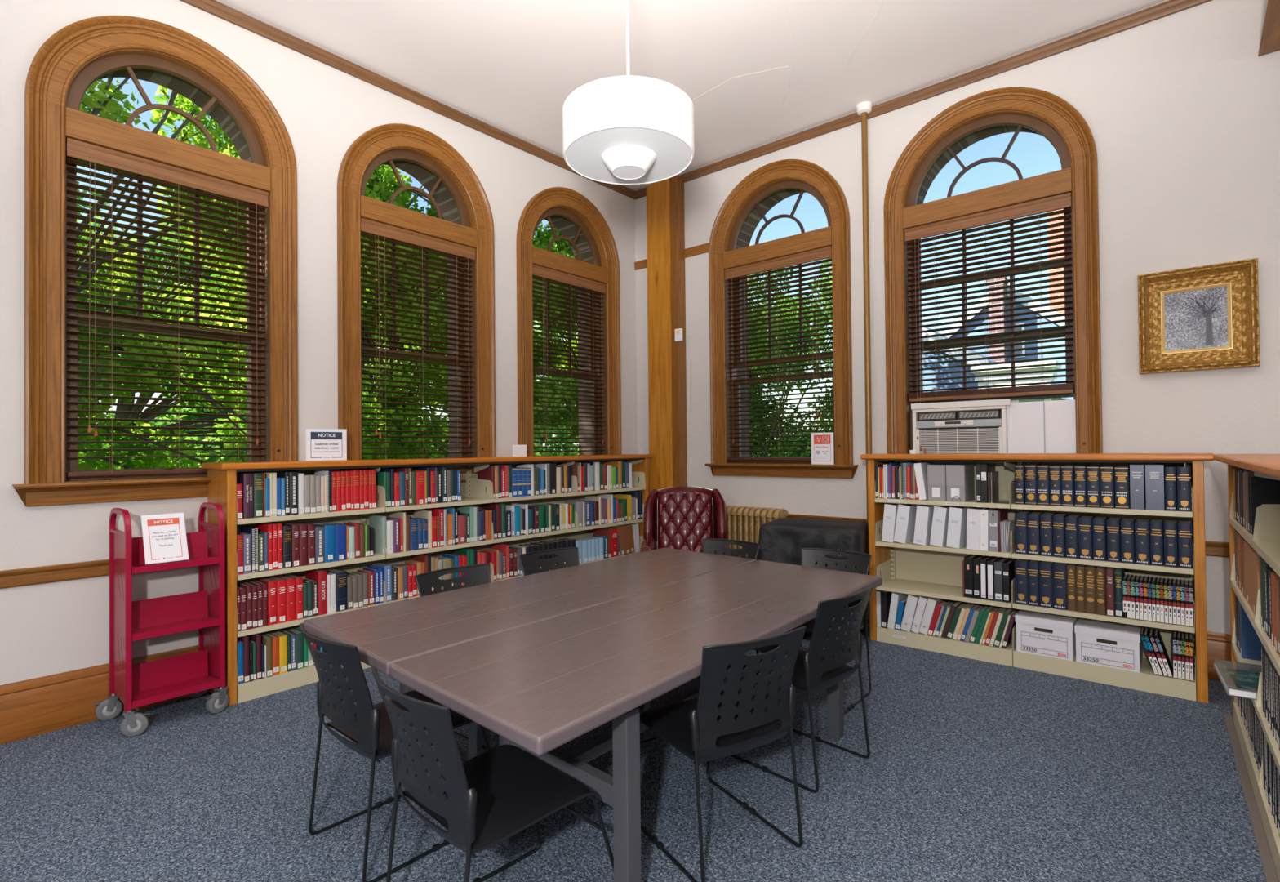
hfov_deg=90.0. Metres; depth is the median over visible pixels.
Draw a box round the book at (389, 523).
[386,519,393,553]
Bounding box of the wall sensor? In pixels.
[674,328,682,341]
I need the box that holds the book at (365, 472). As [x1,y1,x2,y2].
[355,469,368,508]
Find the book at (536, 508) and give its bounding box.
[528,506,538,533]
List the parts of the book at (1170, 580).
panel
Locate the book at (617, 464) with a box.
[604,461,622,488]
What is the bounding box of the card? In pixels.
[512,444,526,456]
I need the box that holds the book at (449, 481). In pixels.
[446,469,451,502]
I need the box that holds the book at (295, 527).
[282,522,299,566]
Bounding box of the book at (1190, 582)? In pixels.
[1188,579,1193,626]
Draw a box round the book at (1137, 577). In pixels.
[1134,574,1140,619]
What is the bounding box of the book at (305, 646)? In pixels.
[293,625,307,666]
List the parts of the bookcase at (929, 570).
panel, shelf, shelf, shelf, kick shelf, panel, shelf, shelf, shelf, kick shelf, panel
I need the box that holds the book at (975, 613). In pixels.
[964,604,982,642]
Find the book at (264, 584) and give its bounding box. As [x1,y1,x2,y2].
[254,579,267,626]
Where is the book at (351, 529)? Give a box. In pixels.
[346,524,355,559]
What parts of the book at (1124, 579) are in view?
panel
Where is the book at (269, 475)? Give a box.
[257,471,272,516]
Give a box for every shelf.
[131,530,219,573]
[131,590,220,640]
[132,648,220,707]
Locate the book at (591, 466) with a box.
[590,464,593,490]
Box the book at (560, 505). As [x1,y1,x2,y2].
[559,504,563,529]
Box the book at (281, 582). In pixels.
[267,575,286,622]
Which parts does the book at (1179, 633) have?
panel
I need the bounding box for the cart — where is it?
[93,502,228,736]
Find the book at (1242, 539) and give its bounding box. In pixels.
[1240,536,1245,597]
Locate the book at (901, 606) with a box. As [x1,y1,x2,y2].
[894,597,906,630]
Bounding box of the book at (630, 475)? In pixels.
[628,462,632,487]
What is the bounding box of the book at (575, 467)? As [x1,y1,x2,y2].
[570,462,579,491]
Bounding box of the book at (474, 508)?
[462,505,476,542]
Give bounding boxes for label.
[888,499,899,502]
[893,634,905,638]
[945,502,959,504]
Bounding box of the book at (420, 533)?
[412,517,422,549]
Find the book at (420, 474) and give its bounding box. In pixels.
[416,471,424,504]
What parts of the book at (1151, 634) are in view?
panel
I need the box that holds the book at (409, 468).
[408,467,412,505]
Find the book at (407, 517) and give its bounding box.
[405,515,410,551]
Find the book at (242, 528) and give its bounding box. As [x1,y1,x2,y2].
[240,525,254,572]
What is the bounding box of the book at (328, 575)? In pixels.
[326,573,330,613]
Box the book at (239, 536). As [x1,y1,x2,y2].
[236,533,243,574]
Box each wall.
[0,0,637,684]
[635,0,1279,634]
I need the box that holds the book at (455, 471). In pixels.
[454,470,457,501]
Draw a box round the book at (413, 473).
[411,471,416,505]
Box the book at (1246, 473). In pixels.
[1244,470,1257,531]
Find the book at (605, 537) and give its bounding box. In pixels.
[592,534,608,558]
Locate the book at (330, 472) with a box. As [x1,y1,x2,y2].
[324,470,332,511]
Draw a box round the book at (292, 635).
[283,629,295,670]
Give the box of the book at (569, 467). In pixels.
[567,465,571,492]
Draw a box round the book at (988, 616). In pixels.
[979,607,995,644]
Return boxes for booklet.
[988,471,995,502]
[991,471,999,502]
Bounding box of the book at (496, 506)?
[481,502,502,538]
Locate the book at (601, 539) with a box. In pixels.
[592,536,604,559]
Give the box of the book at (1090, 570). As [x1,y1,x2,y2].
[1084,564,1096,613]
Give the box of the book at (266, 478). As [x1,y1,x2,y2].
[265,477,267,516]
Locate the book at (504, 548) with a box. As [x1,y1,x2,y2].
[491,542,508,577]
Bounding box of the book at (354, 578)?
[346,573,358,608]
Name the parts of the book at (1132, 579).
panel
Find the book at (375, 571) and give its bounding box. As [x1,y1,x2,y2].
[363,566,378,604]
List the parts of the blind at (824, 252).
pull cord, rail, ladder cord, pull cord, pull cord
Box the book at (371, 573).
[357,568,374,604]
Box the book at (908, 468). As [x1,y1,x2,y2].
[906,466,911,499]
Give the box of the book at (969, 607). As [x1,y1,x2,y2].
[956,603,974,640]
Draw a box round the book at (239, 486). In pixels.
[236,483,242,519]
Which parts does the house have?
pane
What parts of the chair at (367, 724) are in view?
backrest, sled leg, seat, sled leg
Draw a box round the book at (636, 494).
[622,490,639,519]
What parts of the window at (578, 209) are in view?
jamb casing, sash, sash, fan sash, arch casing, jamb casing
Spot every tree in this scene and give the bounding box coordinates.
[76,77,385,469]
[76,181,578,468]
[151,115,537,459]
[532,221,761,441]
[747,240,833,457]
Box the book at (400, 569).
[391,564,403,599]
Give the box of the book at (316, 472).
[314,470,328,511]
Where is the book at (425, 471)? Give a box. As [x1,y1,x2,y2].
[412,470,426,503]
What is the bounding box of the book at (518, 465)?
[516,463,533,495]
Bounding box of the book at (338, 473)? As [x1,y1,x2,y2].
[332,471,341,511]
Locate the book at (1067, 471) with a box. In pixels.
[1061,464,1075,506]
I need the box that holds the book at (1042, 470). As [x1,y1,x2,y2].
[1036,464,1051,505]
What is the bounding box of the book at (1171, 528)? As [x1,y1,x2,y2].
[1163,519,1177,567]
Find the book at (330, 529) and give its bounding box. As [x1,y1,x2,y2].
[315,522,335,562]
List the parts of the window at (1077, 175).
jamb casing, fan sash, arch casing, sash, sash, jamb casing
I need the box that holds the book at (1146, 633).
[1143,627,1163,675]
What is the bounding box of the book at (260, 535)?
[257,532,264,571]
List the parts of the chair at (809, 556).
seat, backrest, sled leg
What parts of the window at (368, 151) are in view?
jamb casing, sash, sash, arch casing, fan sash, sill, jamb casing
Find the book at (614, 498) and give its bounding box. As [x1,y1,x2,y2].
[613,497,616,522]
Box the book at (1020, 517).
[1014,510,1031,554]
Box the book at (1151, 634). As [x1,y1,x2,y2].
[1148,628,1168,675]
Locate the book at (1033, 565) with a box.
[1027,559,1039,606]
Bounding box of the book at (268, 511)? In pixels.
[267,477,270,516]
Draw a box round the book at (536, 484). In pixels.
[533,466,539,495]
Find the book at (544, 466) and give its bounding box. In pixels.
[533,463,550,493]
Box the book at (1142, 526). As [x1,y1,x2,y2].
[1134,518,1151,564]
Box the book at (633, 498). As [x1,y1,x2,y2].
[631,496,635,519]
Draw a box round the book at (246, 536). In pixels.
[238,531,251,573]
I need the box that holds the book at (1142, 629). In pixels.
[1139,626,1158,674]
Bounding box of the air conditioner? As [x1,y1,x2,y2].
[911,398,1075,453]
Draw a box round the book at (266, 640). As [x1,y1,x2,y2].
[260,632,272,676]
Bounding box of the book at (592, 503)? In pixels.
[587,500,594,525]
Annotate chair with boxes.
[299,622,490,881]
[371,666,613,881]
[414,563,490,761]
[518,546,579,575]
[640,626,805,881]
[702,537,759,653]
[729,585,873,792]
[761,547,871,715]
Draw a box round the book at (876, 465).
[875,463,886,497]
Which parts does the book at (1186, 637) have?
panel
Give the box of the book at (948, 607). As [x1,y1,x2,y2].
[937,602,954,637]
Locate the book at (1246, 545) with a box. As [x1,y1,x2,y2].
[1244,540,1252,606]
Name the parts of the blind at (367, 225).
pull cord, pull cord, ladder cord, pull cord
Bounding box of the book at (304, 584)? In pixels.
[302,582,307,617]
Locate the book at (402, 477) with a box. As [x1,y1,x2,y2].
[394,471,404,506]
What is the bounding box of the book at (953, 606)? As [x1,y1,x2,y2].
[941,600,963,638]
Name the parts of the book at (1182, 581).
panel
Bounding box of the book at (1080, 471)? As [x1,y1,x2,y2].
[1074,464,1088,506]
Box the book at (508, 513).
[505,510,511,537]
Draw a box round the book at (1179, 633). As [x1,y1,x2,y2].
[1177,631,1182,679]
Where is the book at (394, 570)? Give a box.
[391,566,397,599]
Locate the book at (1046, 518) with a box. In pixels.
[1040,511,1056,555]
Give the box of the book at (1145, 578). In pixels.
[1142,575,1148,620]
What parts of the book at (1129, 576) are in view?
panel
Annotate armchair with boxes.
[640,486,728,555]
[756,518,869,632]
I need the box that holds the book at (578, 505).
[564,500,582,527]
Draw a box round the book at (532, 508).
[528,507,534,533]
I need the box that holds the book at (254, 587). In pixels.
[244,581,257,628]
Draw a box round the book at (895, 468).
[894,466,899,498]
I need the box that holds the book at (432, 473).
[430,471,435,503]
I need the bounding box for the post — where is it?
[646,175,687,493]
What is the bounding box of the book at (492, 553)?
[480,550,496,580]
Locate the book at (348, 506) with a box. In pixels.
[337,470,351,510]
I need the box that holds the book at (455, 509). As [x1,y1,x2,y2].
[454,508,457,544]
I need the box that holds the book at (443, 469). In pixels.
[436,466,447,502]
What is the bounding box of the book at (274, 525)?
[266,521,277,569]
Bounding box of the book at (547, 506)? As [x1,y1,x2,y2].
[535,503,548,531]
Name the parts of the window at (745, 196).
jamb casing, sill, arch casing, fan sash, sill, sash, sash, jamb casing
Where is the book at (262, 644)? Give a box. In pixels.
[261,642,264,678]
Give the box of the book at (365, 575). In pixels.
[352,570,368,606]
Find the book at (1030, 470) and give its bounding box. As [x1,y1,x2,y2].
[1024,463,1041,504]
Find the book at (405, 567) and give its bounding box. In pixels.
[392,563,408,598]
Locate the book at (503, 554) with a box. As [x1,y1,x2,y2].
[501,552,506,578]
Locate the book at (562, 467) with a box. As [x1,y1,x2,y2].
[555,465,564,493]
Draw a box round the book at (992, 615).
[981,607,998,644]
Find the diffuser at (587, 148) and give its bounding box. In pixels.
[565,126,692,183]
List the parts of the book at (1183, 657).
panel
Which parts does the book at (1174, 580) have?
panel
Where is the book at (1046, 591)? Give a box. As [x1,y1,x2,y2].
[1039,560,1053,608]
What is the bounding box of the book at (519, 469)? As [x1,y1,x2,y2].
[516,467,522,496]
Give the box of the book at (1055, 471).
[1048,464,1061,506]
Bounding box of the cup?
[909,449,916,453]
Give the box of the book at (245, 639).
[236,635,249,682]
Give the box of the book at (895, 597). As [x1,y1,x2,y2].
[887,591,906,629]
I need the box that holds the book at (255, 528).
[245,525,257,572]
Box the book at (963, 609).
[951,602,970,639]
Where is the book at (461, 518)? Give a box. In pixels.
[457,514,466,543]
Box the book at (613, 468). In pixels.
[611,466,616,488]
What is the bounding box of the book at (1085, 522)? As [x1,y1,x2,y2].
[1078,515,1094,559]
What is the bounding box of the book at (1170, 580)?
[1168,577,1173,623]
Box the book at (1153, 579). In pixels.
[1151,576,1156,622]
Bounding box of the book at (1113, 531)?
[1106,516,1121,562]
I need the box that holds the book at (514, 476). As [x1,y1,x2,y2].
[511,467,517,497]
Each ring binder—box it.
[900,594,919,631]
[911,595,928,633]
[913,462,930,499]
[919,596,945,634]
[964,554,977,597]
[973,555,986,598]
[976,462,985,502]
[979,555,993,599]
[980,463,995,502]
[980,507,995,551]
[986,555,1001,600]
[988,507,1004,551]
[994,556,1009,601]
[1002,557,1016,602]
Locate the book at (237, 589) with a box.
[236,587,239,631]
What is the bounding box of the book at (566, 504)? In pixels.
[553,502,568,528]
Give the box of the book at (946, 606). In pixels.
[934,601,953,636]
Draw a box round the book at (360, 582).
[347,571,363,607]
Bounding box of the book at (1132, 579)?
[1130,574,1136,618]
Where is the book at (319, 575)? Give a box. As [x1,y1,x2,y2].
[305,568,327,614]
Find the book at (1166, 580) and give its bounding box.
[1164,577,1168,623]
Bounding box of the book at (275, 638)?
[265,632,279,675]
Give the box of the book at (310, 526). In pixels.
[302,522,315,564]
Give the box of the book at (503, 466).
[490,464,508,497]
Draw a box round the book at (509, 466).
[506,464,511,497]
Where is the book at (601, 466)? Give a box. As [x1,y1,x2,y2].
[599,463,603,489]
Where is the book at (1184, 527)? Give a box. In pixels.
[1177,520,1193,568]
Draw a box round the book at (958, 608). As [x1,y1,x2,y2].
[946,602,966,639]
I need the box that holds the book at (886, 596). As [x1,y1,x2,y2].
[880,590,892,627]
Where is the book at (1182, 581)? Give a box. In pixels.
[1180,578,1185,625]
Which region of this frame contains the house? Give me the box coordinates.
[921,276,1073,405]
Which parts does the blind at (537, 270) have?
pull cord, pull cord, ladder cord, pull cord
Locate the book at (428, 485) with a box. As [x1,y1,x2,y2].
[413,466,431,503]
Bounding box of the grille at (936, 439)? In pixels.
[916,426,1001,453]
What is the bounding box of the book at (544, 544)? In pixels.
[529,542,546,559]
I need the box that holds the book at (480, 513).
[478,511,482,541]
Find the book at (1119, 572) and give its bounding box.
[1114,567,1124,617]
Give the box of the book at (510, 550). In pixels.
[508,547,513,577]
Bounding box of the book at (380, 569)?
[367,564,383,603]
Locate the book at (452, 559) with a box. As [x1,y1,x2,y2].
[442,555,454,586]
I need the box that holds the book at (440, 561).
[438,558,443,590]
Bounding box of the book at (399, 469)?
[391,467,408,505]
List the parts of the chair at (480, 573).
backrest, sled leg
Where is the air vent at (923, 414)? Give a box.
[918,408,999,420]
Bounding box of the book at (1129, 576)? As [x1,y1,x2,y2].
[1126,573,1132,618]
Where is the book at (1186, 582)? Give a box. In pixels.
[1184,579,1189,626]
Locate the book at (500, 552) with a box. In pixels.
[498,551,502,579]
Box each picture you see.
[1137,257,1260,374]
[1226,667,1260,690]
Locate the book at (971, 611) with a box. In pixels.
[960,603,980,641]
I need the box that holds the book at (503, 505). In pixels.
[497,502,505,537]
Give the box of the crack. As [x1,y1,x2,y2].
[693,0,883,105]
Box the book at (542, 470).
[541,469,544,494]
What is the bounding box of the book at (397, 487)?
[394,472,399,506]
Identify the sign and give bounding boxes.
[140,512,188,564]
[302,428,346,461]
[811,431,834,464]
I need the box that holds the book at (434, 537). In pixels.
[431,515,437,547]
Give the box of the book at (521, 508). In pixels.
[520,507,523,535]
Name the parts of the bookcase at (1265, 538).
panel, shelf, shelf, shelf, kick shelf, shelf, shelf, shelf, kick shelf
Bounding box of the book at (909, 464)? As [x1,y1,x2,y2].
[902,462,914,498]
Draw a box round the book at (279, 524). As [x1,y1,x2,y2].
[269,521,282,568]
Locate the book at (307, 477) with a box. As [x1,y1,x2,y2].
[304,475,310,513]
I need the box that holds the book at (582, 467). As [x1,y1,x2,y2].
[581,466,583,491]
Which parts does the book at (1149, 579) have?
panel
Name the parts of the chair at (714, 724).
sled leg, seat, backrest, sled leg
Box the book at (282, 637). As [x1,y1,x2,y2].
[269,630,287,673]
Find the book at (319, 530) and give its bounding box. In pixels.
[315,524,324,563]
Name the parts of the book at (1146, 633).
panel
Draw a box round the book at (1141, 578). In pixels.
[1138,575,1144,620]
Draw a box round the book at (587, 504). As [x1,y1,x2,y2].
[577,500,590,526]
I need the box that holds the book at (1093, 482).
[1086,464,1100,507]
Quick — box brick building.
[1048,208,1064,313]
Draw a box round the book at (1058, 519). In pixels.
[1052,512,1068,557]
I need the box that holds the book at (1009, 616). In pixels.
[999,609,1015,647]
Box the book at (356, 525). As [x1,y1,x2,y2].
[343,521,359,558]
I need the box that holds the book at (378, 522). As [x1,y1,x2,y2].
[368,514,386,554]
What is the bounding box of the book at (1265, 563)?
[1262,560,1269,632]
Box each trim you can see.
[0,559,132,588]
[179,0,635,198]
[633,0,1212,199]
[634,242,709,270]
[786,513,1229,556]
[1257,0,1279,56]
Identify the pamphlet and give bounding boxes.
[1000,519,1006,551]
[1002,519,1008,551]
[1004,519,1010,551]
[1004,520,1012,552]
[1006,520,1014,552]
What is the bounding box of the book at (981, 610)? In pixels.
[969,604,987,643]
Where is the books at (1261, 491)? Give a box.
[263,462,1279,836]
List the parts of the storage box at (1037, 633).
lid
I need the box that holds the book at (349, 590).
[346,575,352,608]
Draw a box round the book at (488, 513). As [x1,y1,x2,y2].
[479,508,492,540]
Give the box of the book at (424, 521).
[416,517,427,548]
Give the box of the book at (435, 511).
[424,507,444,546]
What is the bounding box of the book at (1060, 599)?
[1052,561,1067,609]
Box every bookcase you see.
[200,453,652,705]
[860,453,1214,702]
[1213,453,1279,881]
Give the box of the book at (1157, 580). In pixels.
[1155,576,1160,622]
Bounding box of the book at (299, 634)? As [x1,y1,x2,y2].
[285,627,303,669]
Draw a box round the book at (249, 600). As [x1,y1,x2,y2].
[236,582,252,629]
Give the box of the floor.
[0,621,1266,881]
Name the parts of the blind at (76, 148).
pull cord, pull cord, rail, ladder cord, pull cord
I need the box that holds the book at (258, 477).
[250,472,263,517]
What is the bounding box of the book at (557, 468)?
[555,466,561,493]
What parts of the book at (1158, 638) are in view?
panel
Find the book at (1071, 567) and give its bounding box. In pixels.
[1066,563,1076,611]
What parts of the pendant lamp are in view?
rod, lamp shade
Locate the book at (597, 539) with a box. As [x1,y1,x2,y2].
[587,537,599,559]
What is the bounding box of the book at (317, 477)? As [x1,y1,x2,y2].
[315,475,320,512]
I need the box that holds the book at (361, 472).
[346,469,364,509]
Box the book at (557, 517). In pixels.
[546,502,559,530]
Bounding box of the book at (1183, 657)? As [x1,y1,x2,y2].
[1181,631,1185,679]
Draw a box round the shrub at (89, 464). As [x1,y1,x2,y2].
[77,450,400,470]
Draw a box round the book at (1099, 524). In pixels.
[1092,515,1108,560]
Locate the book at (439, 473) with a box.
[436,471,442,502]
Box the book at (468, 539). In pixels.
[457,511,470,542]
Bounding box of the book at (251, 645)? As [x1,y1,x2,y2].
[248,641,253,680]
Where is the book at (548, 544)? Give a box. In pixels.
[539,541,551,565]
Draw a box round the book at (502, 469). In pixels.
[501,468,504,497]
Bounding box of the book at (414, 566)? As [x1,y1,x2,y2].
[404,563,417,596]
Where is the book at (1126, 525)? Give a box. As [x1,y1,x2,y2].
[1120,517,1135,563]
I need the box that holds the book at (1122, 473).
[1114,465,1130,508]
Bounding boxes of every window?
[12,15,297,506]
[337,123,495,482]
[515,186,621,467]
[705,159,858,478]
[883,86,1102,453]
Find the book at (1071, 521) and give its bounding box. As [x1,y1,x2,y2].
[1065,514,1080,558]
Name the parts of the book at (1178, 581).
panel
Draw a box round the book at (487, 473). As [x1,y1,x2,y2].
[477,465,494,498]
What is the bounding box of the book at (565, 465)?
[555,464,567,493]
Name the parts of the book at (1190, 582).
panel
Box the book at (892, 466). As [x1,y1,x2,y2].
[891,465,901,498]
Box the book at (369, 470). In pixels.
[364,469,371,508]
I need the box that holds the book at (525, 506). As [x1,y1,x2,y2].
[511,502,528,534]
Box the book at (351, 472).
[340,470,353,510]
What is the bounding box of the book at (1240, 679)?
[1213,658,1262,699]
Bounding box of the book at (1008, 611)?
[993,607,1014,647]
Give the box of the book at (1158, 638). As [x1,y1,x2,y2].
[1153,628,1173,676]
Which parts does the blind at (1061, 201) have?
pull cord, pull cord, pull cord, ladder cord, rail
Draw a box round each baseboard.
[0,644,208,744]
[866,617,1231,681]
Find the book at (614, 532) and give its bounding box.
[602,527,617,556]
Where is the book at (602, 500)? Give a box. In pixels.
[600,498,604,524]
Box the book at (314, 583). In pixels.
[304,577,318,616]
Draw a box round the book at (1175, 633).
[1173,630,1177,678]
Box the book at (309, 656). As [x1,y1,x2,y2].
[307,642,312,666]
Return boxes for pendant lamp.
[562,0,694,184]
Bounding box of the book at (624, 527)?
[621,524,630,554]
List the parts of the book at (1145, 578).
panel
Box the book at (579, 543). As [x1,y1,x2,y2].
[575,538,582,563]
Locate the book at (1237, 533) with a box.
[1235,531,1239,586]
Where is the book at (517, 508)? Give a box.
[514,506,519,536]
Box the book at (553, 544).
[542,540,556,564]
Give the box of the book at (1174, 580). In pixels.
[1172,578,1177,624]
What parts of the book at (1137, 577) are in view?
panel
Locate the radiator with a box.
[725,505,788,556]
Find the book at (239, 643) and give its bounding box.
[236,638,243,684]
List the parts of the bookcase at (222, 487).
panel, kick shelf, shelf, shelf, shelf, panel, shelf, shelf, shelf, shelf, shelf, shelf, shelf, shelf, shelf, panel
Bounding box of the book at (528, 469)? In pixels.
[526,467,531,495]
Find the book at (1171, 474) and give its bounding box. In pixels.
[1164,466,1177,511]
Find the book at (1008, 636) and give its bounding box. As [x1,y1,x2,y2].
[1001,610,1017,648]
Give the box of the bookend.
[992,480,1009,503]
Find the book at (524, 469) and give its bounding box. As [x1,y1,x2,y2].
[521,467,527,496]
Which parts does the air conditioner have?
control panel, mounting rail, filler panel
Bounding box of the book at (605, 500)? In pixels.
[600,497,607,523]
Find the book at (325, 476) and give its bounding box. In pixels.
[320,475,327,511]
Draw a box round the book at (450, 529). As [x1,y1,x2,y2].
[447,513,453,545]
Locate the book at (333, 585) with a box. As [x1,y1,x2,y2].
[326,571,336,612]
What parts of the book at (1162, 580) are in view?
panel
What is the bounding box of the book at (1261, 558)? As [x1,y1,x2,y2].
[1260,556,1264,627]
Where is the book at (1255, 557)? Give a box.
[1249,547,1261,615]
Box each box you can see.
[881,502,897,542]
[893,503,918,543]
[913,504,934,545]
[926,463,952,501]
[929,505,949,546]
[945,463,974,502]
[946,506,970,548]
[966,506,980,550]
[1014,608,1079,660]
[1074,617,1142,672]
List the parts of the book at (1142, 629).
panel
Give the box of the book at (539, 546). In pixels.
[529,542,542,568]
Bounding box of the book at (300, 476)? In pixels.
[297,472,304,514]
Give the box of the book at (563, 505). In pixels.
[562,504,565,529]
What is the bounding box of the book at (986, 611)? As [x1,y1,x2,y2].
[974,604,995,644]
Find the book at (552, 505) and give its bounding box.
[542,503,554,530]
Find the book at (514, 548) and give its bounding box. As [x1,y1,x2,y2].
[508,546,516,576]
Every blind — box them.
[66,137,268,476]
[360,217,475,458]
[532,263,606,455]
[724,245,834,460]
[904,191,1074,453]
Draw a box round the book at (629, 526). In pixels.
[622,524,635,553]
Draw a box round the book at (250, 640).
[248,638,256,679]
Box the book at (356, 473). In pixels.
[345,470,359,509]
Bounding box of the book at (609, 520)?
[607,498,611,523]
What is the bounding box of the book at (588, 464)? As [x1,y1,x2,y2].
[586,462,590,490]
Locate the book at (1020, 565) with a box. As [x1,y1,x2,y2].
[1014,558,1030,604]
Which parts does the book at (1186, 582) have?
panel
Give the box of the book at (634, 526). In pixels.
[628,523,639,552]
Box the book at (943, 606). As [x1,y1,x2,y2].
[932,600,950,635]
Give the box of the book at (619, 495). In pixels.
[613,493,631,519]
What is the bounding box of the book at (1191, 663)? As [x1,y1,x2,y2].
[1189,632,1193,680]
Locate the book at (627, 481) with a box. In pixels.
[625,462,629,488]
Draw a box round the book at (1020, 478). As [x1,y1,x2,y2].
[1014,463,1025,504]
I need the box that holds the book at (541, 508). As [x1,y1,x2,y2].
[528,504,545,532]
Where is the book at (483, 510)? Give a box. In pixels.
[478,509,485,540]
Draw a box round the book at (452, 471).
[449,469,454,502]
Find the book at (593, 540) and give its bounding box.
[584,537,595,560]
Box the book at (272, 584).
[257,576,276,625]
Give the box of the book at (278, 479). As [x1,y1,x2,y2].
[276,477,280,515]
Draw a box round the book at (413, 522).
[409,517,417,550]
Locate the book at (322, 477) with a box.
[320,475,324,512]
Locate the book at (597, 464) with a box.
[595,462,599,490]
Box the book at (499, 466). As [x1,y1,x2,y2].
[497,465,501,497]
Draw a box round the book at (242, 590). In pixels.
[236,584,246,630]
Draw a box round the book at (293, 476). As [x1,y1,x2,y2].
[285,471,297,515]
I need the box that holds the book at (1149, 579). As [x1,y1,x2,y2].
[1146,576,1152,621]
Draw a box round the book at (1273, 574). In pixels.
[1271,572,1277,645]
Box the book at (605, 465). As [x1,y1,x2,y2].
[602,463,607,489]
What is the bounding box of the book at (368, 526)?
[367,524,370,556]
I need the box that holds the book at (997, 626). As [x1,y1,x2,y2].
[989,608,1005,646]
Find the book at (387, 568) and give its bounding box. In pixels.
[372,562,391,601]
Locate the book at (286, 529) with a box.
[282,524,292,568]
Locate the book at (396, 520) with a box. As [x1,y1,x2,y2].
[386,516,399,552]
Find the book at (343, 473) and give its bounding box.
[341,471,345,510]
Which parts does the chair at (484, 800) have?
backrest, sled leg, seat, sled leg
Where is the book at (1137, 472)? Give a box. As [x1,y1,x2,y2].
[1129,463,1146,509]
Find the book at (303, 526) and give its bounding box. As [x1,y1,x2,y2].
[293,522,307,565]
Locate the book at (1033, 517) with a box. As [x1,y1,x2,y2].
[1026,511,1044,555]
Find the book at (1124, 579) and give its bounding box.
[1122,573,1128,617]
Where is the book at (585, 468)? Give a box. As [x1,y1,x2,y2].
[574,462,587,491]
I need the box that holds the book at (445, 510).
[444,509,447,546]
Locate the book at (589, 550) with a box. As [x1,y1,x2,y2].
[579,537,591,561]
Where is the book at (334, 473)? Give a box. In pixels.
[332,471,336,511]
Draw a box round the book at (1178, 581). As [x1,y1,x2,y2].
[1176,578,1181,625]
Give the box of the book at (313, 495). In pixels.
[304,474,315,513]
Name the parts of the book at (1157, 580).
panel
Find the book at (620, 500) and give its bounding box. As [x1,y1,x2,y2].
[616,497,626,520]
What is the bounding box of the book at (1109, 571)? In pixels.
[1105,566,1115,616]
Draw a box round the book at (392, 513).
[389,511,405,551]
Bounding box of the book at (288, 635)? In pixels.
[279,630,290,671]
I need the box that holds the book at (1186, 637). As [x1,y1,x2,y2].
[1184,631,1189,680]
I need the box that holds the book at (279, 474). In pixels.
[272,471,289,515]
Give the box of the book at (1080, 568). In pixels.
[1075,564,1085,612]
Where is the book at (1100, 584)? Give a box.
[1095,565,1106,614]
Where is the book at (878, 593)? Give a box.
[875,590,882,626]
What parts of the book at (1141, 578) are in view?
panel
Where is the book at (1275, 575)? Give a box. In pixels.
[1274,574,1279,640]
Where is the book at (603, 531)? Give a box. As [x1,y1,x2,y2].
[593,528,611,557]
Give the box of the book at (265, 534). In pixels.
[257,530,267,570]
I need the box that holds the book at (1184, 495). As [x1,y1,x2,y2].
[1177,466,1191,511]
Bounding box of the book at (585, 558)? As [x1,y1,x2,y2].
[576,537,588,562]
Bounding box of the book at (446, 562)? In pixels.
[437,555,451,587]
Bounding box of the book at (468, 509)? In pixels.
[454,505,473,542]
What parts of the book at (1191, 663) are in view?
panel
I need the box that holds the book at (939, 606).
[927,600,946,635]
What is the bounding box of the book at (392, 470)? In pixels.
[377,468,394,506]
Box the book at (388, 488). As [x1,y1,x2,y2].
[386,471,391,506]
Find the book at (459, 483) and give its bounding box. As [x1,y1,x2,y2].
[457,470,461,501]
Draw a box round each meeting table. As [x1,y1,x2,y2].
[302,547,755,759]
[389,559,882,881]
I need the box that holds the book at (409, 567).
[400,563,412,597]
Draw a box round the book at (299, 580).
[284,573,302,619]
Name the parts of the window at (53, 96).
jamb casing, sill, sill, arch casing, sash, sash, fan sash, jamb casing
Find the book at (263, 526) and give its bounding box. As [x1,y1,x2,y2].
[255,522,272,569]
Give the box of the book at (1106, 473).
[1099,465,1115,507]
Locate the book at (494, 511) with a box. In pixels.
[482,507,497,538]
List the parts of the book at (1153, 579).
panel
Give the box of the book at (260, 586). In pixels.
[246,580,262,626]
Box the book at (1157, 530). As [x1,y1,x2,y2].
[1150,518,1164,565]
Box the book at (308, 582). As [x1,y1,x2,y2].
[302,578,312,617]
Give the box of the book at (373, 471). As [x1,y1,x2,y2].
[371,469,376,508]
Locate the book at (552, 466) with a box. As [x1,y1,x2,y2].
[542,462,556,493]
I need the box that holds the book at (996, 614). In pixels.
[984,607,1004,645]
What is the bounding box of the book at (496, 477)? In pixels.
[494,465,498,497]
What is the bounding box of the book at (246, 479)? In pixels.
[236,472,253,518]
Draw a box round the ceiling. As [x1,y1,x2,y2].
[215,0,1168,191]
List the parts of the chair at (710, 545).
backrest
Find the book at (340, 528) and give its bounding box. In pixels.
[329,522,346,560]
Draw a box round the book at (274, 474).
[263,471,276,515]
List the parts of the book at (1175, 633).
panel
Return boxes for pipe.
[855,101,872,623]
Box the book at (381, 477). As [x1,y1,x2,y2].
[376,471,386,506]
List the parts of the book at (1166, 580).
panel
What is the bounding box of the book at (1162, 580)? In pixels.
[1159,577,1164,622]

